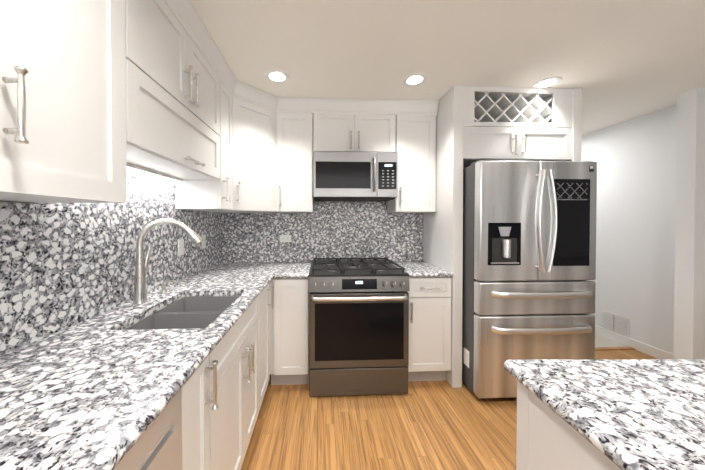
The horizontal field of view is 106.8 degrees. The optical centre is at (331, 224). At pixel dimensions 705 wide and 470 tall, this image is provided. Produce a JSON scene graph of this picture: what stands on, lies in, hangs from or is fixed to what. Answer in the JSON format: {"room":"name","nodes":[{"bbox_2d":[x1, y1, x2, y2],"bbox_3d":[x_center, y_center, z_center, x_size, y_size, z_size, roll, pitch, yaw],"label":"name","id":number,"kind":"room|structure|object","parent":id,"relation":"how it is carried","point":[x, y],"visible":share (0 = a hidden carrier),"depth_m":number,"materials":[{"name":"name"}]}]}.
{"room":"kitchen","nodes":[
{"label":"kitchen","id":0,"kind":"room"},
{"bbox_2d":[0,201,216,212],"bbox_3d":[-1.072,0.132,-0.040,0.120,2.450,5.620,0,1,-3],"label":"wall","id":1,"kind":"structure","parent":0,"point":[32,203],"depth_m":0.88,"materials":[{"name":"white paint"}]},
{"bbox_2d":[0,0,11,199],"bbox_3d":[-0.862,-0.526,0.253,0.323,0.919,0.576,0,1,-3],"label":"upper cabinet","id":2,"kind":"object","parent":1,"relation":"attached to","point":[5,108],"depth_m":0.58,"materials":[{"name":"white wood"}]},
{"bbox_2d":[0,0,135,202],"bbox_3d":[-0.880,-0.531,0.664,0.323,0.919,0.510,0,1,-3],"label":"upper cabinet","id":3,"kind":"object","parent":1,"relation":"attached to","point":[96,96],"depth_m":0.73,"materials":[{"name":"white wood"}]},
{"bbox_2d":[0,173,221,355],"bbox_3d":[-1.040,0.076,0.851,0.020,0.730,3.598,0,1,-3],"label":"backsplash","id":4,"kind":"structure","parent":1,"relation":"attached to","point":[64,265],"depth_m":1.10,"materials":[{"name":"stone"}]},
{"bbox_2d":[178,239,183,255],"bbox_3d":[-1.070,0.164,1.853,0.008,0.116,0.072,0,1,-3],"label":"light switch","id":5,"kind":"object","parent":4,"relation":"attached to","point":[180,247],"visible":1,"depth_m":1.84,"materials":[{"name":"white plastic"}]},
{"bbox_2d":[201,234,205,248],"bbox_3d":[-1.086,0.146,2.212,0.008,0.116,0.072,0,1,-3],"label":"light switch","id":6,"kind":"object","parent":4,"relation":"attached to","point":[204,241],"visible":1,"depth_m":2.22,"materials":[{"name":"white plastic"}]},
{"bbox_2d":[132,0,219,179],"bbox_3d":[-0.911,-0.649,1.354,0.323,0.700,0.866,0,1,-3],"label":"upper cabinet","id":7,"kind":"object","parent":1,"relation":"attached to","point":[176,91],"depth_m":1.23,"materials":[{"name":"white wood"}]},
{"bbox_2d":[126,162,182,185],"bbox_3d":[-1.019,-0.277,1.353,0.059,0.044,0.830,0,1,-3],"label":"under-cabinet light","id":8,"kind":"object","parent":7,"relation":"attached to","point":[133,169],"visible":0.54,"depth_m":1.45,"materials":[{"name":"white plastic"}]},
{"bbox_2d":[175,80,235,211],"bbox_3d":[-0.915,-0.556,1.942,0.367,0.899,0.299,0,1,-3],"label":"upper cabinet","id":9,"kind":"object","parent":1,"relation":"attached to","point":[195,195],"depth_m":1.84,"materials":[{"name":"white wood"}]},
{"bbox_2d":[217,98,278,212],"bbox_3d":[-0.808,-0.560,2.323,0.614,0.899,0.662,0,1,-3],"label":"upper cabinet","id":10,"kind":"object","parent":1,"relation":"attached to","point":[255,125],"depth_m":2.20,"materials":[{"name":"white wood"}]},
{"bbox_2d":[190,0,704,134],"bbox_3d":[1.670,-1.149,1.309,5.720,0.080,8.340,0,1,-3],"label":"ceiling","id":11,"kind":"structure","parent":0,"point":[618,61],"depth_m":1.64,"materials":[{"name":"white paint"}]},
{"bbox_2d":[265,69,289,82],"bbox_3d":[-0.411,-1.112,1.967,0.184,0.007,0.184,0,1,-3],"label":"recessed light","id":12,"kind":"object","parent":11,"relation":"in","point":[277,76],"visible":1,"depth_m":1.95,"materials":[{"name":"white plastic"}]},
{"bbox_2d":[164,0,438,115],"bbox_3d":[0.137,-1.041,0.749,1.798,0.121,3.315,0,1,-3],"label":"crown molding","id":13,"kind":"structure","parent":11,"relation":"attached to","point":[186,14],"depth_m":2.29,"materials":[{"name":"white wood"}]},
{"bbox_2d":[402,73,426,85],"bbox_3d":[0.638,-1.113,2.014,0.184,0.007,0.184,0,1,-3],"label":"recessed light","id":14,"kind":"object","parent":11,"relation":"in","point":[413,79],"visible":1,"depth_m":2.00,"materials":[{"name":"white"}]},
{"bbox_2d":[532,76,561,88],"bbox_3d":[1.697,-1.113,2.061,0.184,0.007,0.184,0,1,-3],"label":"recessed light","id":15,"kind":"object","parent":11,"relation":"in","point":[547,82],"visible":1,"depth_m":2.04,"materials":[{"name":"white plastic"}]},
{"bbox_2d":[241,350,656,469],"bbox_3d":[1.728,1.386,0.039,5.720,0.060,5.500,0,1,-3],"label":"floor","id":16,"kind":"structure","parent":0,"point":[434,425],"depth_m":1.69,"materials":[{"name":"brown wood"}]},
{"bbox_2d":[113,389,181,469],"bbox_3d":[-0.704,0.902,0.427,0.596,0.900,0.596,0,1,-3],"label":"dishwasher","id":17,"kind":"object","parent":16,"relation":"on","point":[157,445],"visible":0.12,"depth_m":0.64,"materials":[{"name":"grey"}]},
{"bbox_2d":[181,342,223,469],"bbox_3d":[-0.740,0.895,0.853,0.617,0.904,0.252,0,1,-3],"label":"base cabinet","id":18,"kind":"object","parent":16,"relation":"on","point":[200,394],"depth_m":0.88,"materials":[{"name":"white wood"}]},
{"bbox_2d":[148,283,271,407],"bbox_3d":[-0.782,0.884,1.796,0.617,0.904,0.406,0,1,-3],"label":"base cabinet","id":19,"kind":"object","parent":16,"relation":"on","point":[256,318],"depth_m":1.78,"materials":[{"name":"white wood"}]},
{"bbox_2d":[0,262,310,469],"bbox_3d":[-0.579,0.424,0.864,0.897,0.034,3.576,0,1,-3],"label":"countertop","id":20,"kind":"structure","parent":19,"relation":"on","point":[99,391],"depth_m":0.71,"materials":[{"name":"stone"}]},
{"bbox_2d":[133,218,202,303],"bbox_3d":[-0.869,0.184,1.392,0.304,0.431,0.157,0,1,-3],"label":"faucet","id":21,"kind":"object","parent":20,"relation":"on","point":[140,285],"visible":1,"depth_m":1.34,"materials":[{"name":"silver metal"}]},
{"bbox_2d":[160,279,176,292],"bbox_3d":[-0.961,0.362,1.534,0.090,0.074,0.038,0,1,-3],"label":"soap dispenser","id":22,"kind":"object","parent":20,"relation":"on","point":[163,290],"visible":1,"depth_m":1.53,"materials":[{"name":"silver metal"}]},
{"bbox_2d":[125,296,239,329],"bbox_3d":[-0.688,0.537,1.288,0.365,0.200,0.556,0,1,-3],"label":"sink","id":23,"kind":"object","parent":20,"relation":"in","point":[191,312],"visible":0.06,"depth_m":1.28,"materials":[{"name":"silver metal"}]},
{"bbox_2d":[212,331,259,469],"bbox_3d":[-0.759,1.009,1.288,0.617,0.665,0.739,0,1,-3],"label":"base cabinet","id":24,"kind":"object","parent":16,"relation":"on","point":[224,388],"depth_m":1.25,"materials":[{"name":"white wood"}]},
{"bbox_2d":[269,278,308,384],"bbox_3d":[-0.358,0.877,2.382,0.316,0.904,0.618,0,1,-3],"label":"base cabinet","id":25,"kind":"object","parent":16,"relation":"on","point":[289,338],"visible":0.9,"depth_m":2.08,"materials":[{"name":"white wood"}]},
{"bbox_2d":[309,258,409,396],"bbox_3d":[0.198,0.837,2.311,0.775,0.987,0.753,0,1,-3],"label":"range","id":26,"kind":"object","parent":16,"relation":"on","point":[358,327],"visible":0.98,"depth_m":2.00,"materials":[{"name":"grey metal"}]},
{"bbox_2d":[407,277,450,380],"bbox_3d":[0.775,0.877,2.411,0.376,0.904,0.660,0,1,-3],"label":"base cabinet","id":27,"kind":"object","parent":16,"relation":"on","point":[429,329],"visible":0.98,"depth_m":2.13,"materials":[{"name":"white wood"}]},
{"bbox_2d":[388,261,453,276],"bbox_3d":[0.775,0.406,2.402,0.380,0.034,0.622,0,1,-3],"label":"countertop","id":28,"kind":"structure","parent":27,"relation":"on","point":[418,269],"depth_m":2.25,"materials":[{"name":"stone"}]},
{"bbox_2d":[423,85,581,387],"bbox_3d":[1.506,0.105,2.434,1.080,2.448,0.660,0,1,-3],"label":"tall cabinet","id":29,"kind":"object","parent":16,"relation":"on","point":[474,124],"visible":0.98,"depth_m":2.15,"materials":[{"name":"white wood"}]},
{"bbox_2d":[462,160,596,397],"bbox_3d":[1.520,0.425,2.294,0.902,1.810,0.875,0,1,-3],"label":"refrigerator","id":30,"kind":"object","parent":16,"relation":"on","point":[529,259],"visible":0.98,"depth_m":1.94,"materials":[{"name":"grey metal"}]},
{"bbox_2d":[516,380,620,469],"bbox_3d":[2.132,0.913,-0.709,3.293,0.904,3.104,0,1,-3],"label":"kitchen island","id":31,"kind":"object","parent":16,"relation":"on","point":[548,438],"depth_m":0.66,"materials":[{"name":"white wood"}]},
{"bbox_2d":[504,359,704,469],"bbox_3d":[2.140,0.442,-0.724,3.380,0.034,3.188,0,1,-3],"label":"island countertop","id":32,"kind":"structure","parent":31,"relation":"on","point":[635,414],"depth_m":0.60,"materials":[{"name":"stone"}]},
{"bbox_2d":[595,333,628,346],"bbox_3d":[3.105,1.336,4.179,2.600,0.066,2.750,0,1,-3],"label":"floor","id":33,"kind":"structure","parent":0,"point":[602,341],"depth_m":2.91,"materials":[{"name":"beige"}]},
{"bbox_2d":[581,105,676,353],"bbox_3d":[3.228,0.087,3.870,0.120,2.450,3.150,0,1,-3],"label":"wall","id":34,"kind":"structure","parent":0,"point":[635,159],"depth_m":2.74,"materials":[{"name":"white paint"}]},
{"bbox_2d":[595,347,634,350],"bbox_3d":[2.620,1.320,2.755,1.165,0.010,0.048,0,1,-3],"label":"trim","id":35,"kind":"structure","parent":34,"relation":"attached to","point":[613,348],"depth_m":2.76,"materials":[{"name":"brown wood"}]},
{"bbox_2d":[601,310,628,337],"bbox_3d":[3.201,1.123,2.962,0.011,0.210,0.275,0,1,-3],"label":"air vent","id":36,"kind":"object","parent":34,"relation":"in","point":[616,323],"visible":1,"depth_m":2.95,"materials":[{"name":"white metal"}]},
{"bbox_2d":[595,325,672,358],"bbox_3d":[3.044,1.265,3.815,0.254,0.095,3.270,0,1,-3],"label":"baseboard","id":37,"kind":"structure","parent":34,"relation":"attached to","point":[657,353],"depth_m":2.76,"materials":[{"name":"white wood"}]},
{"bbox_2d":[673,88,704,358],"bbox_3d":[3.746,0.106,2.256,1.490,2.450,0.120,0,1,-3],"label":"wall","id":38,"kind":"structure","parent":0,"point":[689,309],"depth_m":2.19,"materials":[{"name":"white paint"}]},
{"bbox_3d":[0.449,0.100,2.780,3.170,2.450,0.120,0,1,-3],"label":"wall","id":39,"kind":"structure","parent":0,"visible":0},
{"bbox_2d":[276,113,315,212],"bbox_3d":[-0.347,-0.563,2.513,0.332,0.899,0.323,0,1,-3],"label":"upper cabinet","id":40,"kind":"object","parent":39,"relation":"attached to","point":[301,138],"depth_m":2.36,"materials":[{"name":"white wood"}]},
{"bbox_2d":[222,201,422,262],"bbox_3d":[-0.079,0.090,2.684,2.060,0.659,0.020,0,1,-3],"label":"backsplash","id":41,"kind":"structure","parent":39,"relation":"attached to","point":[350,229],"depth_m":2.68,"materials":[{"name":"stone"}]},
{"bbox_2d":[280,235,290,241],"bbox_3d":[-0.471,0.147,2.654,0.116,0.072,0.007,0,1,-3],"label":"electrical outlet","id":42,"kind":"object","parent":41,"relation":"attached to","point":[285,238],"visible":1,"depth_m":2.65,"materials":[{"name":"white plastic"}]},
{"bbox_2d":[316,113,395,152],"bbox_3d":[0.200,-0.837,2.535,0.755,0.353,0.323,0,1,-3],"label":"upper cabinet","id":43,"kind":"object","parent":39,"relation":"attached to","point":[334,132],"depth_m":2.38,"materials":[{"name":"white wood"}]},
{"bbox_2d":[313,152,397,200],"bbox_3d":[0.203,-0.433,2.477,0.749,0.407,0.448,0,1,-3],"label":"microwave","id":44,"kind":"object","parent":43,"relation":"attached to","point":[355,176],"visible":1,"depth_m":2.30,"materials":[{"name":"grey metal"}]},
{"bbox_2d":[387,115,435,212],"bbox_3d":[0.769,-0.564,2.563,0.375,0.899,0.323,0,1,-3],"label":"upper cabinet","id":45,"kind":"object","parent":39,"relation":"attached to","point":[415,134],"depth_m":2.41,"materials":[{"name":"white wood"}]}
]}

